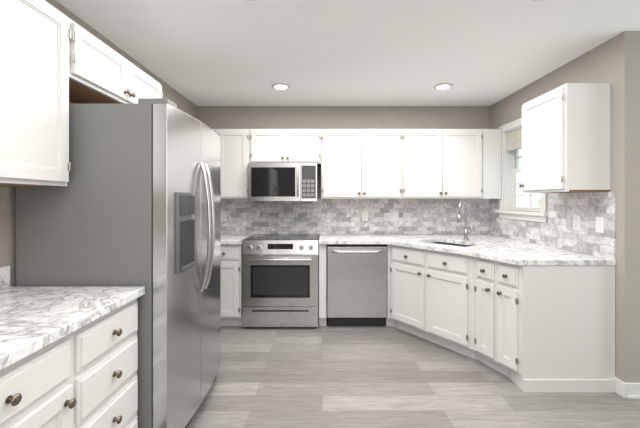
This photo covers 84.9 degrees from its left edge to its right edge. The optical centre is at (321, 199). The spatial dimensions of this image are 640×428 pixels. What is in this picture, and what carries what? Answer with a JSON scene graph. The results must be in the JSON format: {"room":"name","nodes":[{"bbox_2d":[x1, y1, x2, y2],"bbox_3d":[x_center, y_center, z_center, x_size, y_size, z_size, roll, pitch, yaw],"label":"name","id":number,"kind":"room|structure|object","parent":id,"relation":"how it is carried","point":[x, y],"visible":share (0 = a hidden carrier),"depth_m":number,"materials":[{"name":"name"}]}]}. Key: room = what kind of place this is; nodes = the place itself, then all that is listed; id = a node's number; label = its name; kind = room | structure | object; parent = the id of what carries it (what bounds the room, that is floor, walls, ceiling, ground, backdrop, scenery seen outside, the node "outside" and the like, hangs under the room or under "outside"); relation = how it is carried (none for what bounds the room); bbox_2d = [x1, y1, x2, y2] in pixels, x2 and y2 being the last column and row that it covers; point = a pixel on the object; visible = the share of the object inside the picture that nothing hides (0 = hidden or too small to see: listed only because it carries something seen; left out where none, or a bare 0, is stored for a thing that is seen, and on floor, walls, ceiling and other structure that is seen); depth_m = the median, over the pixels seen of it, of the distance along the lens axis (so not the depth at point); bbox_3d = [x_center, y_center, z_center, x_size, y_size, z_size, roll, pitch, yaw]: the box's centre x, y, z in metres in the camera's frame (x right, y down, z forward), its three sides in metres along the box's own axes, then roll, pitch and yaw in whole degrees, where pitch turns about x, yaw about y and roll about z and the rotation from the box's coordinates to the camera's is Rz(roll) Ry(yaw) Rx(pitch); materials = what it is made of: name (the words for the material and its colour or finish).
{"room":"kitchen","nodes":[
{"label":"kitchen","id":0,"kind":"room"},
{"bbox_2d":[0,0,196,286],"bbox_3d":[-1.580,0.095,1.525,0.120,2.470,5.450,0,0,0],"label":"wall","id":1,"kind":"structure","parent":0,"point":[8,218],"depth_m":1.74,"materials":[{"name":"beige paint"}]},
{"bbox_2d":[0,0,70,185],"bbox_3d":[-1.337,-0.468,1.180,0.361,0.805,0.960,0,0,0],"label":"upper cabinet","id":2,"kind":"object","parent":1,"relation":"attached to","point":[35,36],"visible":0.98,"depth_m":1.46,"materials":[{"name":"white wood"}]},
{"bbox_2d":[67,17,162,103],"bbox_3d":[-1.337,-0.730,2.138,0.361,0.280,0.950,0,0,0],"label":"upper cabinet","id":3,"kind":"object","parent":1,"relation":"attached to","point":[100,72],"visible":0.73,"depth_m":1.95,"materials":[{"name":"white wood"}]},
{"bbox_2d":[197,106,489,309],"bbox_3d":[0.260,0.095,4.310,3.800,2.470,0.120,0,0,0],"label":"wall","id":4,"kind":"structure","parent":0,"point":[344,117],"depth_m":4.25,"materials":[{"name":"beige paint"}]},
{"bbox_2d":[212,129,249,198],"bbox_3d":[-1.165,-0.407,4.067,0.701,0.785,0.361,0,0,0],"label":"upper cabinet","id":5,"kind":"object","parent":4,"relation":"attached to","point":[235,152],"visible":0.33,"depth_m":3.93,"materials":[{"name":"white wood"}]},
{"bbox_2d":[250,129,320,165],"bbox_3d":[-0.412,-0.605,4.067,0.800,0.390,0.361,0,0,0],"label":"upper cabinet","id":6,"kind":"object","parent":4,"relation":"attached to","point":[285,145],"visible":1,"depth_m":3.92,"materials":[{"name":"white wood"}]},
{"bbox_2d":[248,163,316,201],"bbox_3d":[-0.432,-0.195,4.005,0.755,0.424,0.460,0,0,0],"label":"microwave","id":7,"kind":"object","parent":6,"relation":"attached to","point":[282,182],"visible":1,"depth_m":3.82,"materials":[{"name":"silver metal"}]},
{"bbox_2d":[221,199,488,233],"bbox_3d":[0.255,0.198,4.244,3.544,0.432,0.012,0,0,0],"label":"backsplash","id":8,"kind":"structure","parent":4,"relation":"attached to","point":[344,216],"depth_m":4.24,"materials":[{"name":"tile"}]},
{"bbox_2d":[221,211,226,220],"bbox_3d":[-1.190,0.195,4.233,0.072,0.115,0.008,0,0,0],"label":"electrical outlet","id":9,"kind":"object","parent":8,"relation":"attached to","point":[223,215],"visible":1,"depth_m":4.23,"materials":[{"name":"white plastic"}]},
{"bbox_2d":[362,211,367,220],"bbox_3d":[0.520,0.195,4.233,0.072,0.115,0.008,0,0,0],"label":"electrical outlet","id":10,"kind":"object","parent":8,"relation":"attached to","point":[364,215],"visible":1,"depth_m":4.23,"materials":[{"name":"white plastic"}]},
{"bbox_2d":[393,211,398,220],"bbox_3d":[0.890,0.195,4.232,0.072,0.115,0.010,0,0,0],"label":"electrical outlet","id":11,"kind":"object","parent":8,"relation":"attached to","point":[395,215],"visible":1,"depth_m":4.23,"materials":[{"name":"white plastic"}]},
{"bbox_2d":[321,129,401,198],"bbox_3d":[0.445,-0.407,4.067,0.905,0.785,0.361,0,0,0],"label":"upper cabinet","id":12,"kind":"object","parent":4,"relation":"attached to","point":[361,163],"visible":1,"depth_m":3.93,"materials":[{"name":"white wood"}]},
{"bbox_2d":[402,129,482,198],"bbox_3d":[1.353,-0.407,4.067,0.905,0.785,0.361,0,0,0],"label":"upper cabinet","id":13,"kind":"object","parent":4,"relation":"attached to","point":[441,163],"visible":1,"depth_m":3.93,"materials":[{"name":"white wood"}]},
{"bbox_2d":[482,129,500,198],"bbox_3d":[1.913,-0.407,4.092,0.210,0.785,0.310,0,0,0],"label":"upper cabinet","id":14,"kind":"object","parent":4,"relation":"attached to","point":[491,163],"visible":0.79,"depth_m":3.94,"materials":[{"name":"white wood"}]},
{"bbox_2d":[56,0,639,105],"bbox_3d":[0.810,-1.190,1.585,5.660,0.100,5.570,0,0,0],"label":"ceiling","id":15,"kind":"structure","parent":0,"point":[333,53],"depth_m":2.55,"materials":[{"name":"white paint"}]},
{"bbox_2d":[272,83,289,89],"bbox_3d":[-0.410,-1.133,3.500,0.184,0.012,0.184,0,0,0],"label":"recessed light","id":16,"kind":"object","parent":15,"relation":"in","point":[281,86],"visible":0.9,"depth_m":3.47,"materials":[{"name":"white"}]},
{"bbox_2d":[434,83,452,89],"bbox_3d":[1.210,-1.133,3.500,0.184,0.012,0.184,0,0,0],"label":"recessed light","id":17,"kind":"object","parent":15,"relation":"in","point":[442,86],"visible":0.92,"depth_m":3.47,"materials":[{"name":"white"}]},
{"bbox_2d":[186,310,639,427],"bbox_3d":[0.810,1.380,1.585,5.660,0.100,5.570,0,0,0],"label":"floor","id":18,"kind":"structure","parent":0,"point":[327,376],"depth_m":2.43,"materials":[{"name":"grey wood"}]},
{"bbox_2d":[0,327,83,427],"bbox_3d":[-1.191,0.892,0.928,0.651,0.876,0.613,0,0,0],"label":"base cabinet","id":19,"kind":"object","parent":18,"relation":"on","point":[45,388],"depth_m":1.11,"materials":[{"name":"white wood"}]},
{"bbox_2d":[0,287,144,370],"bbox_3d":[-1.183,0.434,0.979,0.667,0.039,1.408,0,0,0],"label":"countertop","id":20,"kind":"structure","parent":19,"relation":"on","point":[33,320],"depth_m":1.30,"materials":[{"name":"stone"}]},
{"bbox_2d":[0,266,9,288],"bbox_3d":[-1.508,0.364,0.979,0.019,0.099,1.408,0,0,0],"label":"backsplash","id":21,"kind":"structure","parent":20,"relation":"on","point":[4,276],"depth_m":1.66,"materials":[{"name":"stone"}]},
{"bbox_2d":[84,299,137,427],"bbox_3d":[-1.191,0.892,1.418,0.651,0.876,0.513,0,0,0],"label":"base cabinet","id":22,"kind":"object","parent":18,"relation":"on","point":[86,376],"depth_m":1.45,"materials":[{"name":"white wood"}]},
{"bbox_2d":[16,98,220,427],"bbox_3d":[-1.073,0.416,2.160,0.838,1.828,0.910,0,0,0],"label":"fridge","id":23,"kind":"object","parent":18,"relation":"on","point":[135,201],"visible":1,"depth_m":1.71,"materials":[{"name":"grey metal"}]},
{"bbox_2d":[221,244,242,325],"bbox_3d":[-1.176,0.892,3.911,0.680,0.875,0.673,0,0,0],"label":"base cabinet","id":24,"kind":"object","parent":18,"relation":"on","point":[231,284],"visible":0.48,"depth_m":3.61,"materials":[{"name":"white wood"}]},
{"bbox_2d":[221,234,252,243],"bbox_3d":[-1.171,0.434,3.913,0.693,0.039,0.667,0,0,0],"label":"countertop","id":25,"kind":"structure","parent":24,"relation":"on","point":[232,238],"depth_m":3.77,"materials":[{"name":"stone"}]},
{"bbox_2d":[242,234,318,327],"bbox_3d":[-0.427,0.869,3.869,0.777,0.922,0.702,0,0,0],"label":"range oven","id":26,"kind":"object","parent":18,"relation":"on","point":[280,280],"visible":1,"depth_m":3.58,"materials":[{"name":"silver metal"}]},
{"bbox_2d":[319,244,325,325],"bbox_3d":[0.007,0.892,3.936,0.077,0.875,0.622,0,0,0],"label":"cabinet filler","id":27,"kind":"object","parent":18,"relation":"on","point":[322,284],"visible":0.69,"depth_m":3.62,"materials":[{"name":"white wood"}]},
{"bbox_2d":[326,244,386,325],"bbox_3d":[0.362,0.894,3.895,0.617,0.872,0.690,0,0,0],"label":"dishwasher","id":28,"kind":"object","parent":18,"relation":"on","point":[356,284],"visible":0.96,"depth_m":3.60,"materials":[{"name":"silver metal"}]},
{"bbox_2d":[385,244,472,357],"bbox_3d":[1.009,0.892,3.278,0.660,0.876,0.895,0,0,0],"label":"base cabinet","id":29,"kind":"object","parent":18,"relation":"on","point":[430,293],"depth_m":3.17,"materials":[{"name":"white wood"}]},
{"bbox_2d":[319,234,615,264],"bbox_3d":[1.004,0.434,3.336,2.069,0.039,1.822,0,0,0],"label":"countertop","id":30,"kind":"structure","parent":29,"relation":"on","point":[501,249],"depth_m":3.12,"materials":[{"name":"stone"}]},
{"bbox_2d":[433,242,468,246],"bbox_3d":[1.262,0.557,3.449,0.420,0.200,0.600,0,0,-35],"label":"sink basin","id":31,"kind":"object","parent":30,"relation":"in","point":[451,244],"visible":0.06,"depth_m":3.67,"materials":[{"name":"silver metal"}]},
{"bbox_2d":[457,201,471,240],"bbox_3d":[1.451,0.215,3.557,0.167,0.400,0.098,0,0,-35],"label":"faucet","id":32,"kind":"object","parent":30,"relation":"on","point":[466,231],"visible":1,"depth_m":3.58,"materials":[{"name":"silver metal"}]},
{"bbox_2d":[473,257,488,365],"bbox_3d":[1.446,0.892,2.756,0.455,0.876,0.375,0,0,0],"label":"base cabinet","id":33,"kind":"object","parent":18,"relation":"on","point":[480,267],"depth_m":2.76,"materials":[{"name":"white wood"}]},
{"bbox_2d":[481,258,507,372],"bbox_3d":[1.453,0.892,2.585,0.440,0.876,0.251,0,0,0],"label":"base cabinet","id":34,"kind":"object","parent":18,"relation":"on","point":[494,266],"depth_m":2.65,"materials":[{"name":"white wood"}]},
{"bbox_2d":[490,31,639,382],"bbox_3d":[2.110,0.095,3.305,0.140,2.470,1.890,0,0,0],"label":"wall","id":35,"kind":"structure","parent":0,"point":[614,61],"depth_m":2.38,"materials":[{"name":"beige paint"}]},
{"bbox_2d":[496,118,547,222],"bbox_3d":[2.087,-0.315,3.585,0.185,1.040,0.870,0,0,0],"label":"window","id":36,"kind":"structure","parent":35,"relation":"in","point":[514,140],"depth_m":3.85,"materials":[{"name":"wood"}]},
{"bbox_2d":[514,149,539,207],"bbox_3d":[2.137,-0.323,3.585,0.004,0.835,0.620,0,0,0],"label":"window panel","id":37,"kind":"object","parent":36,"relation":"attached to","point":[522,201],"depth_m":3.76,"materials":[{"name":"clear glass"}]},
{"bbox_2d":[490,192,615,259],"bbox_3d":[2.034,0.178,3.333,0.012,0.472,1.807,0,0,0],"label":"backsplash","id":38,"kind":"structure","parent":35,"relation":"attached to","point":[556,231],"depth_m":2.85,"materials":[{"name":"tile"}]},
{"bbox_2d":[573,215,580,229],"bbox_3d":[2.023,0.180,2.780,0.008,0.115,0.072,0,0,0],"label":"electrical outlet","id":39,"kind":"object","parent":38,"relation":"attached to","point":[576,222],"visible":1,"depth_m":2.78,"materials":[{"name":"white plastic"}]},
{"bbox_2d":[596,217,603,232],"bbox_3d":[2.022,0.180,2.550,0.010,0.115,0.072,0,0,0],"label":"electrical outlet","id":40,"kind":"object","parent":38,"relation":"attached to","point":[599,224],"visible":1,"depth_m":2.54,"materials":[{"name":"white plastic"}]},
{"bbox_2d":[519,83,610,192],"bbox_3d":[1.857,-0.443,2.740,0.361,0.765,0.540,0,0,0],"label":"upper cabinet","id":41,"kind":"object","parent":35,"relation":"attached to","point":[566,137],"visible":1,"depth_m":2.47,"materials":[{"name":"white wood"}]},
{"bbox_3d":[2.910,0.095,2.420,1.460,2.470,0.120,0,0,0],"label":"wall","id":42,"kind":"structure","parent":0,"visible":0},
{"bbox_2d":[614,377,639,398],"bbox_3d":[2.833,1.280,2.392,1.614,0.100,0.112,0,0,0],"label":"baseboard","id":43,"kind":"structure","parent":42,"relation":"attached to","point":[627,390],"depth_m":2.35,"materials":[{"name":"white wood"}]}
]}

